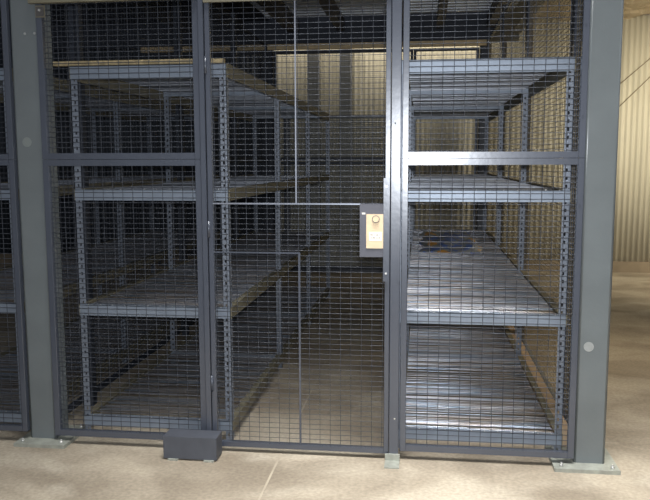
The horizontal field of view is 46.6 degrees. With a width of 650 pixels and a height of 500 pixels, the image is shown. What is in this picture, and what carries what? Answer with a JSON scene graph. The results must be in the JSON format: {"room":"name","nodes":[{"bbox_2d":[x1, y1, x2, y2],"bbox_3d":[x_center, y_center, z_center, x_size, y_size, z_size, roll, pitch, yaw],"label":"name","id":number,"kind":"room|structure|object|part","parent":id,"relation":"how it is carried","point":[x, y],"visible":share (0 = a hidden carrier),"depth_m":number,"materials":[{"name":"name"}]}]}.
{"room":"warehouse","nodes":[
{"label":"warehouse","id":0,"kind":"room"},
{"bbox_2d":[0,11,517,52],"bbox_3d":[-1.680,-2.865,9.699,8.150,0.520,0.150,1,7,7],"label":"ceiling beam","id":1,"kind":"structure","parent":0,"point":[457,19],"depth_m":9.44,"materials":[{"name":"black metal"}]},
{"bbox_2d":[141,40,486,52],"bbox_3d":[-0.199,-2.544,9.440,4.360,0.065,0.060,1,7,7],"label":"trim","id":2,"kind":"structure","parent":1,"relation":"attached to","point":[357,45],"depth_m":9.38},
{"bbox_2d":[0,0,518,27],"bbox_3d":[-2.142,-2.555,6.491,8.050,0.060,6.340,1,7,7],"label":"ceiling","id":3,"kind":"structure","parent":0,"point":[473,7],"depth_m":8.80,"materials":[{"name":"metal"}]},
{"bbox_2d":[127,2,191,34],"bbox_3d":[-2.114,-2.453,6.525,0.090,0.148,6.290,1,7,7],"label":"beam","id":4,"kind":"structure","parent":3,"relation":"attached to","point":[142,3],"depth_m":8.48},
{"bbox_2d":[210,3,242,33],"bbox_3d":[-1.469,-2.445,6.443,0.090,0.148,6.290,1,7,7],"label":"beam","id":5,"kind":"structure","parent":3,"relation":"attached to","point":[219,5],"depth_m":8.64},
{"bbox_2d":[257,1,298,31],"bbox_3d":[-0.794,-2.436,6.357,0.140,0.148,6.290,1,7,7],"label":"beam","id":6,"kind":"structure","parent":3,"relation":"attached to","point":[280,11],"depth_m":8.46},
{"bbox_2d":[317,0,344,30],"bbox_3d":[-0.199,-2.429,6.282,0.090,0.148,6.290,1,7,7],"label":"beam","id":7,"kind":"structure","parent":3,"relation":"attached to","point":[333,6],"depth_m":8.39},
{"bbox_2d":[402,0,403,29],"bbox_3d":[0.565,-2.420,6.184,0.090,0.148,6.290,1,7,7],"label":"beam","id":8,"kind":"structure","parent":3,"relation":"attached to","point":[403,0],"depth_m":8.19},
{"bbox_2d":[436,0,448,28],"bbox_3d":[1.011,-2.414,6.128,0.090,0.148,6.290,1,7,7],"label":"beam","id":9,"kind":"structure","parent":3,"relation":"attached to","point":[441,9],"depth_m":8.20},
{"bbox_2d":[486,0,507,27],"bbox_3d":[1.606,-2.407,6.052,0.090,0.148,6.290,1,7,7],"label":"beam","id":10,"kind":"structure","parent":3,"relation":"attached to","point":[494,18],"depth_m":8.40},
{"bbox_2d":[513,0,544,32],"bbox_3d":[1.915,-2.386,5.989,0.110,0.260,6.340,1,7,7],"label":"beam","id":11,"kind":"structure","parent":3,"relation":"attached to","point":[536,4],"depth_m":8.39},
{"bbox_2d":[0,264,649,499],"bbox_3d":[-0.004,1.042,4.034,13.000,0.120,12.600,1,7,7],"label":"floor","id":12,"kind":"structure","parent":0,"point":[88,468],"depth_m":3.94,"materials":[{"name":"concrete"}]},
{"bbox_2d":[9,0,88,448],"bbox_3d":[-1.445,-0.518,3.811,0.273,3.040,0.290,1,7,7],"label":"steel column","id":13,"kind":"structure","parent":12,"relation":"on","point":[22,14],"depth_m":3.82,"materials":[{"name":"grey metal"}]},
{"bbox_2d":[0,0,29,430],"bbox_3d":[-2.009,-0.147,3.861,0.936,2.177,0.030,1,7,7],"label":"mesh panel","id":14,"kind":"object","parent":13,"relation":"attached to","point":[10,159],"visible":1,"depth_m":3.81,"materials":[{"name":"blue paint"}]},
{"bbox_3d":[-2.011,-0.842,3.779,0.936,0.776,0.030,1,7,7],"label":"panel frame","id":15,"kind":"part","parent":14,"relation":"part of","materials":[{"name":"blue paint"}]},
{"bbox_3d":[-2.008,0.240,3.907,0.936,1.399,0.030,1,7,7],"label":"panel frame","id":16,"kind":"part","parent":14,"relation":"part of","materials":[{"name":"blue paint"}]},
{"bbox_3d":[-1.441,0.982,3.988,0.273,0.018,0.290,1,7,7],"label":"plate","id":17,"kind":"part","parent":13,"relation":"part of","materials":[{"name":"grey metal"}]},
{"bbox_2d":[28,0,205,439],"bbox_3d":[-1.008,-0.153,3.716,0.829,2.245,0.060,1,7,7],"label":"mesh panel","id":18,"kind":"object","parent":13,"relation":"attached to","point":[172,159],"visible":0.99,"depth_m":3.71,"materials":[{"name":"blue paint"}]},
{"bbox_3d":[-1.013,-1.223,3.575,0.829,0.087,0.029,1,7,7],"label":"rail","id":19,"kind":"part","parent":18,"relation":"part of","materials":[{"name":"grey metal"}]},
{"bbox_3d":[-0.997,-0.830,3.650,0.808,0.776,0.030,1,7,7],"label":"panel frame","id":20,"kind":"part","parent":18,"relation":"part of","materials":[{"name":"blue paint"}]},
{"bbox_3d":[-0.994,0.259,3.779,0.808,1.412,0.030,1,7,7],"label":"panel frame","id":21,"kind":"part","parent":18,"relation":"part of","materials":[{"name":"blue paint"}]},
{"bbox_2d":[74,4,96,405],"bbox_3d":[-1.405,-0.548,4.360,0.048,2.970,0.058,1,7,7],"label":"post","id":22,"kind":"object","parent":12,"relation":"on","point":[84,176],"visible":0.35,"depth_m":4.38,"materials":[{"name":"metal"}]},
{"bbox_2d":[50,4,87,412],"bbox_3d":[-1.445,-0.510,4.124,0.030,2.850,0.425,1,7,7],"label":"mesh panel","id":23,"kind":"object","parent":22,"relation":"attached to","point":[71,29],"visible":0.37,"depth_m":4.23,"materials":[{"name":"metal"}]},
{"bbox_3d":[-1.447,-1.210,4.041,0.030,1.440,0.425,1,7,7],"label":"panel frame","id":24,"kind":"part","parent":23,"relation":"part of","materials":[{"name":"metal"}]},
{"bbox_3d":[-1.443,0.206,4.208,0.030,1.408,0.425,1,7,7],"label":"panel frame","id":25,"kind":"part","parent":23,"relation":"part of","materials":[{"name":"metal"}]},
{"bbox_2d":[82,1,184,392],"bbox_3d":[-1.298,-0.645,5.264,0.030,2.850,1.770,1,7,7],"label":"mesh panel","id":26,"kind":"object","parent":22,"relation":"attached to","point":[160,344],"visible":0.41,"depth_m":5.16,"materials":[{"name":"metal"}]},
{"bbox_3d":[-1.300,-1.345,5.181,0.030,1.440,1.770,1,7,7],"label":"panel frame","id":27,"kind":"part","parent":26,"relation":"part of","materials":[{"name":"metal"}]},
{"bbox_3d":[-1.296,0.071,5.349,0.030,1.408,1.770,1,7,7],"label":"panel frame","id":28,"kind":"part","parent":26,"relation":"part of","materials":[{"name":"metal"}]},
{"bbox_2d":[0,68,224,428],"bbox_3d":[-1.758,-0.227,6.086,0.839,1.928,4.204,1,7,7],"label":"shelving unit","id":29,"kind":"object","parent":12,"relation":"on","point":[9,289],"visible":0.34,"depth_m":5.44,"materials":[{"name":"metal"}]},
{"bbox_3d":[-1.628,0.023,3.988,0.036,1.925,0.036,1,7,7],"label":"post","id":30,"kind":"part","parent":29,"relation":"part of","materials":[{"name":"grey metal"}]},
{"bbox_3d":[-2.061,-0.314,6.846,0.036,1.925,0.036,1,7,7],"label":"post","id":31,"kind":"part","parent":29,"relation":"part of","materials":[{"name":"grey metal"}]},
{"bbox_3d":[-1.451,-0.141,5.367,0.036,1.925,0.036,1,7,7],"label":"post","id":32,"kind":"part","parent":29,"relation":"part of","materials":[{"name":"grey metal"}]},
{"bbox_3d":[-1.888,-0.473,8.190,0.036,1.925,0.036,1,7,7],"label":"post","id":33,"kind":"part","parent":29,"relation":"part of","materials":[{"name":"grey metal"}]},
{"bbox_2d":[177,1,188,334],"bbox_3d":[-1.173,-0.762,6.163,0.048,2.970,0.058,1,7,7],"label":"post","id":34,"kind":"object","parent":12,"relation":"on","point":[179,7],"visible":0.29,"depth_m":6.14,"materials":[{"name":"metal"}]},
{"bbox_2d":[181,0,236,326],"bbox_3d":[-1.066,-0.859,7.067,0.030,2.850,1.770,1,7,7],"label":"mesh panel","id":35,"kind":"object","parent":34,"relation":"attached to","point":[226,16],"visible":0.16,"depth_m":7.35,"materials":[{"name":"metal"}]},
{"bbox_3d":[-1.064,-0.143,7.151,0.030,1.408,1.770,1,7,7],"label":"panel frame","id":36,"kind":"part","parent":35,"relation":"part of","materials":[{"name":"metal"}]},
{"bbox_3d":[-1.068,-1.559,6.984,0.030,1.440,1.770,1,7,7],"label":"panel frame","id":37,"kind":"part","parent":35,"relation":"part of","materials":[{"name":"metal"}]},
{"bbox_2d":[163,429,221,462],"bbox_3d":[-0.651,0.962,3.714,0.266,0.118,0.115,1,7,7],"label":"foot cover","id":38,"kind":"object","parent":12,"relation":"on","point":[206,445],"visible":1,"depth_m":3.67,"materials":[{"name":"grey paint"}]},
{"bbox_2d":[69,64,329,439],"bbox_3d":[-0.620,-0.213,5.941,0.819,1.928,4.204,1,7,7],"label":"shelving unit","id":39,"kind":"object","parent":12,"relation":"on","point":[275,268],"visible":0.71,"depth_m":4.67,"materials":[{"name":"metal"}]},
{"bbox_3d":[-1.267,0.027,3.942,0.036,1.925,0.036,1,7,7],"label":"post","id":40,"kind":"part","parent":39,"relation":"part of","materials":[{"name":"grey metal"}]},
{"bbox_2d":[53,58,224,66],"bbox_3d":[-0.938,-0.941,3.788,0.885,0.023,0.038,1,7,7],"label":"batten","id":41,"kind":"object","parent":39,"relation":"on","point":[215,60],"visible":0.81,"depth_m":3.78,"materials":[{"name":"brown wood"}]},
{"bbox_3d":[-1.090,-0.136,5.321,0.036,1.925,0.036,1,7,7],"label":"post","id":42,"kind":"part","parent":39,"relation":"part of","materials":[{"name":"grey metal"}]},
{"bbox_3d":[-0.912,-0.300,6.700,0.036,1.925,0.036,1,7,7],"label":"post","id":43,"kind":"part","parent":39,"relation":"part of","materials":[{"name":"grey metal"}]},
{"bbox_3d":[-0.499,0.036,3.844,0.036,1.925,0.036,1,7,7],"label":"post","id":44,"kind":"part","parent":39,"relation":"part of","materials":[{"name":"grey metal"}]},
{"bbox_3d":[-0.739,-0.459,8.043,0.036,1.925,0.036,1,7,7],"label":"post","id":45,"kind":"part","parent":39,"relation":"part of","materials":[{"name":"grey metal"}]},
{"bbox_3d":[-0.322,-0.127,5.223,0.036,1.925,0.036,1,7,7],"label":"post","id":46,"kind":"part","parent":39,"relation":"part of","materials":[{"name":"grey metal"}]},
{"bbox_3d":[-0.144,-0.291,6.602,0.036,1.925,0.036,1,7,7],"label":"post","id":47,"kind":"part","parent":39,"relation":"part of","materials":[{"name":"grey metal"}]},
{"bbox_3d":[0.029,-0.450,7.946,0.036,1.925,0.036,1,7,7],"label":"post","id":48,"kind":"part","parent":39,"relation":"part of","materials":[{"name":"grey metal"}]},
{"bbox_2d":[197,0,212,430],"bbox_3d":[-0.581,-0.234,3.664,0.026,2.494,0.047,1,7,7],"label":"post","id":49,"kind":"object","parent":12,"relation":"on","point":[200,5],"visible":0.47,"depth_m":3.65,"materials":[{"name":"grey metal"}]},
{"bbox_2d":[203,0,391,453],"bbox_3d":[-0.130,-0.120,3.616,0.881,2.232,0.073,1,7,7],"label":"door","id":50,"kind":"structure","parent":49,"relation":"attached to","point":[374,219],"depth_m":3.61,"materials":[{"name":"blue paint"}]},
{"bbox_3d":[0.234,-0.088,3.550,0.080,0.161,0.004,1,7,7],"label":"brass plate","id":51,"kind":"part","parent":50,"relation":"part of","materials":[{"name":"metal"}]},
{"bbox_3d":[0.237,-0.064,3.550,0.061,0.042,0.001,1,7,7],"label":"label plate","id":52,"kind":"part","parent":50,"relation":"part of","materials":[{"name":"white plastic"}]},
{"bbox_2d":[231,12,239,295],"bbox_3d":[-0.941,-0.976,7.966,0.048,2.970,0.058,1,7,7],"label":"post","id":53,"kind":"object","parent":12,"relation":"on","point":[234,15],"visible":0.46,"depth_m":7.92,"materials":[{"name":"metal"}]},
{"bbox_2d":[236,21,268,250],"bbox_3d":[-0.841,-1.067,8.820,0.030,2.850,1.670,1,7,7],"label":"mesh panel","id":54,"kind":"object","parent":53,"relation":"attached to","point":[249,155],"visible":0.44,"depth_m":8.97,"materials":[{"name":"metal"}]},
{"bbox_3d":[-0.843,-1.767,8.737,0.030,1.440,1.670,1,7,7],"label":"panel frame","id":55,"kind":"part","parent":54,"relation":"part of","materials":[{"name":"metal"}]},
{"bbox_3d":[-0.839,-0.351,8.905,0.030,1.408,1.670,1,7,7],"label":"panel frame","id":56,"kind":"part","parent":54,"relation":"part of","materials":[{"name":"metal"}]},
{"bbox_2d":[260,50,274,250],"bbox_3d":[-0.732,-1.161,9.825,0.160,2.900,0.140,1,7,7],"label":"steel column","id":57,"kind":"structure","parent":12,"relation":"on","point":[269,54],"depth_m":9.74,"materials":[{"name":"grey metal"}]},
{"bbox_2d":[152,52,262,265],"bbox_3d":[-1.535,-1.157,9.893,1.430,2.780,0.030,1,7,7],"label":"mesh panel","id":58,"kind":"object","parent":57,"relation":"attached to","point":[242,53],"visible":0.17,"depth_m":9.83,"materials":[{"name":"metal"}]},
{"bbox_3d":[-1.537,-1.856,9.811,1.430,1.372,0.030,1,7,7],"label":"panel frame","id":59,"kind":"part","parent":58,"relation":"part of","materials":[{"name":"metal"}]},
{"bbox_3d":[-1.533,-0.465,9.975,1.430,1.388,0.030,1,7,7],"label":"panel frame","id":60,"kind":"part","parent":58,"relation":"part of","materials":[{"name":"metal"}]},
{"bbox_2d":[273,49,412,269],"bbox_3d":[0.227,-1.135,9.669,1.771,2.780,0.030,1,7,7],"label":"mesh panel","id":61,"kind":"object","parent":57,"relation":"attached to","point":[352,266],"visible":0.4,"depth_m":9.63,"materials":[{"name":"metal"}]},
{"bbox_3d":[0.225,-1.834,9.587,1.771,1.372,0.030,1,7,7],"label":"panel frame","id":62,"kind":"part","parent":61,"relation":"part of","materials":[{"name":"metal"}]},
{"bbox_3d":[0.229,-0.444,9.751,1.771,1.388,0.030,1,7,7],"label":"panel frame","id":63,"kind":"part","parent":61,"relation":"part of","materials":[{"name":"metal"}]},
{"bbox_2d":[258,273,367,499],"bbox_3d":[-0.188,0.986,4.000,0.010,0.002,12.500,1,7,7],"label":"floor line","id":64,"kind":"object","parent":12,"relation":"in","point":[275,465],"depth_m":4.41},
{"bbox_2d":[307,49,320,264],"bbox_3d":[-0.144,-1.408,9.984,0.160,3.350,0.140,1,7,7],"label":"steel column","id":65,"kind":"structure","parent":12,"relation":"on","point":[311,94],"depth_m":9.86,"materials":[{"name":"grey metal"}]},
{"bbox_2d":[284,115,385,271],"bbox_3d":[0.211,-0.726,9.829,1.500,2.030,0.027,1,6,7],"label":"mesh panel","id":66,"kind":"object","parent":12,"relation":"on","point":[285,120],"visible":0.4,"depth_m":9.83,"materials":[{"name":"blue paint"}]},
{"bbox_2d":[283,117,390,266],"bbox_3d":[0.202,-0.736,9.915,1.500,2.030,0.027,1,6,7],"label":"mesh panel","id":67,"kind":"object","parent":12,"relation":"on","point":[384,117],"visible":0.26,"depth_m":9.91,"materials":[{"name":"blue paint"}]},
{"bbox_2d":[287,115,402,269],"bbox_3d":[0.256,-0.730,9.866,1.500,2.030,0.027,1,6,7],"label":"mesh panel","id":68,"kind":"object","parent":12,"relation":"on","point":[344,120],"visible":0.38,"depth_m":9.88,"materials":[{"name":"blue paint"}]},
{"bbox_2d":[339,49,351,265],"bbox_3d":[0.273,-1.403,9.931,0.160,3.350,0.140,1,7,7],"label":"steel column","id":69,"kind":"structure","parent":12,"relation":"on","point":[347,71],"depth_m":9.85,"materials":[{"name":"grey metal"}]},
{"bbox_2d":[384,0,402,468],"bbox_3d":[0.321,-0.214,3.498,0.070,2.500,0.150,1,7,7],"label":"post","id":70,"kind":"object","parent":12,"relation":"on","point":[392,459],"visible":1,"depth_m":3.54,"materials":[{"name":"grey metal"}]},
{"bbox_3d":[0.324,1.010,3.642,0.070,0.035,0.150,1,7,7],"label":"foot plate","id":71,"kind":"part","parent":70,"relation":"part of","materials":[{"name":"silver metal"}]},
{"bbox_2d":[476,41,491,267],"bbox_3d":[1.986,-1.128,9.479,0.140,2.900,0.140,1,7,7],"label":"steel column","id":72,"kind":"structure","parent":12,"relation":"on","point":[482,52],"depth_m":9.39,"materials":[{"name":"grey metal"}]},
{"bbox_2d":[413,47,478,229],"bbox_3d":[1.506,-1.119,9.507,0.801,2.780,0.030,1,7,7],"label":"mesh panel","id":73,"kind":"object","parent":72,"relation":"attached to","point":[439,49],"visible":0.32,"depth_m":9.49,"materials":[{"name":"metal"}]},
{"bbox_3d":[1.508,-0.428,9.588,0.801,1.388,0.030,1,7,7],"label":"panel frame","id":74,"kind":"part","parent":73,"relation":"part of","materials":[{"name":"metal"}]},
{"bbox_3d":[1.504,-1.819,9.424,0.801,1.372,0.030,1,7,7],"label":"panel frame","id":75,"kind":"part","parent":73,"relation":"part of","materials":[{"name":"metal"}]},
{"bbox_2d":[398,56,575,449],"bbox_3d":[1.056,-0.219,5.954,0.821,1.928,4.654,1,7,7],"label":"shelving unit","id":76,"kind":"object","parent":12,"relation":"on","point":[414,299],"visible":0.7,"depth_m":4.39,"materials":[{"name":"metal"}]},
{"bbox_3d":[0.379,0.047,3.732,0.036,1.925,0.036,1,7,7],"label":"post","id":77,"kind":"part","parent":76,"relation":"part of","materials":[{"name":"grey metal"}]},
{"bbox_3d":[0.575,-0.134,5.259,0.036,1.925,0.036,1,7,7],"label":"post","id":78,"kind":"part","parent":76,"relation":"part of","materials":[{"name":"grey metal"}]},
{"bbox_3d":[0.772,-0.315,6.786,0.036,1.925,0.036,1,7,7],"label":"post","id":79,"kind":"part","parent":76,"relation":"part of","materials":[{"name":"grey metal"}]},
{"bbox_3d":[0.964,-0.492,8.277,0.036,1.925,0.036,1,7,7],"label":"post","id":80,"kind":"part","parent":76,"relation":"part of","materials":[{"name":"grey metal"}]},
{"bbox_2d":[419,229,482,253],"bbox_3d":[1.150,-0.113,7.048,0.540,0.046,2.060,1,7,7],"label":"plastic film","id":81,"kind":"object","parent":76,"relation":"on","point":[434,241],"visible":0.82,"depth_m":6.65,"materials":[{"name":"plastic"}]},
{"bbox_3d":[1.733,-0.482,8.179,0.036,1.925,0.036,1,7,7],"label":"post","id":82,"kind":"part","parent":76,"relation":"part of","materials":[{"name":"grey metal"}]},
{"bbox_3d":[1.541,-0.305,6.688,0.036,1.925,0.036,1,7,7],"label":"post","id":83,"kind":"part","parent":76,"relation":"part of","materials":[{"name":"grey metal"}]},
{"bbox_3d":[1.345,-0.124,5.161,0.036,1.925,0.036,1,7,7],"label":"post","id":84,"kind":"part","parent":76,"relation":"part of","materials":[{"name":"grey metal"}]},
{"bbox_3d":[1.148,0.057,3.635,0.036,1.925,0.036,1,7,7],"label":"post","id":85,"kind":"part","parent":76,"relation":"part of","materials":[{"name":"grey metal"}]},
{"bbox_2d":[501,4,507,243],"bbox_3d":[1.782,-0.942,7.619,0.048,2.970,0.058,1,7,7],"label":"post","id":86,"kind":"object","parent":12,"relation":"on","point":[503,5],"visible":0.19,"depth_m":7.50,"materials":[{"name":"metal"}]},
{"bbox_2d":[484,14,501,236],"bbox_3d":[1.882,-1.034,8.473,0.030,2.850,1.670,1,7,7],"label":"mesh panel","id":87,"kind":"object","parent":86,"relation":"attached to","point":[490,39],"visible":0.2,"depth_m":8.40,"materials":[{"name":"blue paint"}]},
{"bbox_3d":[1.880,-1.734,8.391,0.030,1.440,1.670,1,7,7],"label":"panel frame","id":88,"kind":"part","parent":87,"relation":"part of","materials":[{"name":"paint"}]},
{"bbox_2d":[518,1,533,328],"bbox_3d":[1.550,-0.729,5.816,0.048,2.970,0.058,1,7,7],"label":"post","id":89,"kind":"object","parent":12,"relation":"on","point":[527,1],"visible":0.02,"depth_m":5.76,"materials":[{"name":"metal"}]},
{"bbox_2d":[498,0,526,330],"bbox_3d":[1.657,-0.826,6.720,0.030,2.850,1.770,1,7,7],"label":"mesh panel","id":90,"kind":"object","parent":89,"relation":"attached to","point":[509,4],"visible":0.16,"depth_m":6.65,"materials":[{"name":"blue paint"}]},
{"bbox_3d":[1.659,-0.110,6.805,0.030,1.408,1.770,1,7,7],"label":"panel frame","id":91,"kind":"part","parent":90,"relation":"part of","materials":[{"name":"blue paint"}]},
{"bbox_3d":[1.655,-1.526,6.637,0.030,1.440,1.770,1,7,7],"label":"panel frame","id":92,"kind":"part","parent":90,"relation":"part of","materials":[{"name":"blue paint"}]},
{"bbox_2d":[494,309,567,446],"bbox_3d":[1.495,0.701,5.973,0.052,0.095,4.400,1,7,7],"label":"board","id":93,"kind":"object","parent":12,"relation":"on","point":[530,363],"visible":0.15,"depth_m":4.59,"materials":[{"name":"brown wood"}]},
{"bbox_2d":[558,0,582,405],"bbox_3d":[1.317,-0.515,4.014,0.048,2.970,0.058,1,7,7],"label":"post","id":94,"kind":"object","parent":12,"relation":"on","point":[571,55],"visible":0.02,"depth_m":4.00,"materials":[{"name":"metal"}]},
{"bbox_2d":[518,0,571,399],"bbox_3d":[1.425,-0.612,4.918,0.030,2.850,1.770,1,7,7],"label":"mesh panel","id":95,"kind":"object","parent":94,"relation":"attached to","point":[530,22],"visible":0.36,"depth_m":4.84,"materials":[{"name":"blue paint"}]},
{"bbox_3d":[1.427,0.104,5.002,0.030,1.408,1.770,1,7,7],"label":"panel frame","id":96,"kind":"part","parent":95,"relation":"part of","materials":[{"name":"blue paint"}]},
{"bbox_3d":[1.423,-1.312,4.835,0.030,1.440,1.770,1,7,7],"label":"panel frame","id":97,"kind":"part","parent":95,"relation":"part of","materials":[{"name":"blue paint"}]},
{"bbox_2d":[563,0,582,423],"bbox_3d":[1.278,-0.477,3.777,0.030,2.850,0.425,1,7,7],"label":"mesh panel","id":98,"kind":"object","parent":94,"relation":"attached to","point":[577,9],"visible":0.32,"depth_m":3.96,"materials":[{"name":"blue paint"}]},
{"bbox_3d":[1.280,0.239,3.862,0.030,1.408,0.425,1,7,7],"label":"panel frame","id":99,"kind":"part","parent":98,"relation":"part of","materials":[{"name":"blue paint"}]},
{"bbox_3d":[1.276,-1.177,3.695,0.030,1.440,0.425,1,7,7],"label":"panel frame","id":100,"kind":"part","parent":98,"relation":"part of","materials":[{"name":"blue paint"}]},
{"bbox_2d":[545,0,623,474],"bbox_3d":[1.235,-0.486,3.472,0.297,3.040,0.285,1,7,7],"label":"steel column","id":101,"kind":"structure","parent":12,"relation":"on","point":[591,456],"depth_m":3.46,"materials":[{"name":"grey metal"}]},
{"bbox_2d":[400,0,590,458],"bbox_3d":[0.768,-0.148,3.501,0.821,2.275,0.035,1,7,7],"label":"mesh panel","id":102,"kind":"object","parent":101,"relation":"attached to","point":[543,157],"visible":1,"depth_m":3.50,"materials":[{"name":"blue paint"}]},
{"bbox_3d":[0.770,0.280,3.554,0.821,1.412,0.030,1,7,7],"label":"panel frame","id":103,"kind":"part","parent":102,"relation":"part of","materials":[{"name":"blue paint"}]},
{"bbox_3d":[0.767,-0.851,3.421,0.821,0.861,0.030,1,7,7],"label":"panel frame","id":104,"kind":"part","parent":102,"relation":"part of","materials":[{"name":"blue paint"}]},
{"bbox_3d":[1.239,1.015,3.650,0.297,0.018,0.285,1,7,7],"label":"plate","id":105,"kind":"part","parent":101,"relation":"part of","materials":[{"name":"grey metal"}]},
{"bbox_2d":[0,15,649,261],"bbox_3d":[0.786,-1.517,9.994,13.000,3.280,0.040,1,7,7],"label":"wall","id":106,"kind":"structure","parent":0,"point":[632,202],"depth_m":9.94,"materials":[{"name":"beige metal"}]},
{"bbox_2d":[0,254,649,272],"bbox_3d":[0.794,0.177,10.219,13.000,0.142,0.130,1,7,7],"label":"baseboard","id":107,"kind":"structure","parent":106,"relation":"attached to","point":[618,266],"depth_m":9.78,"materials":[{"name":"concrete"}]},
{"bbox_2d":[619,77,649,106],"bbox_3d":[4.153,-2.247,9.444,1.208,1.228,0.011,1,7,7],"label":"cable","id":108,"kind":"object","parent":106,"relation":"attached to","point":[649,77],"visible":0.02,"depth_m":9.50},
{"bbox_2d":[620,58,649,83],"bbox_3d":[4.128,-2.449,9.424,1.057,0.933,0.011,1,7,7],"label":"cable","id":109,"kind":"object","parent":106,"relation":"attached to","point":[649,58],"visible":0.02,"depth_m":9.47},
{"bbox_2d":[536,0,649,20],"bbox_3d":[4.638,-2.888,7.433,4.773,0.500,3.814,1,7,7],"label":"ceiling","id":110,"kind":"structure","parent":0,"point":[632,8],"depth_m":9.13,"materials":[{"name":"beige"}]}
]}

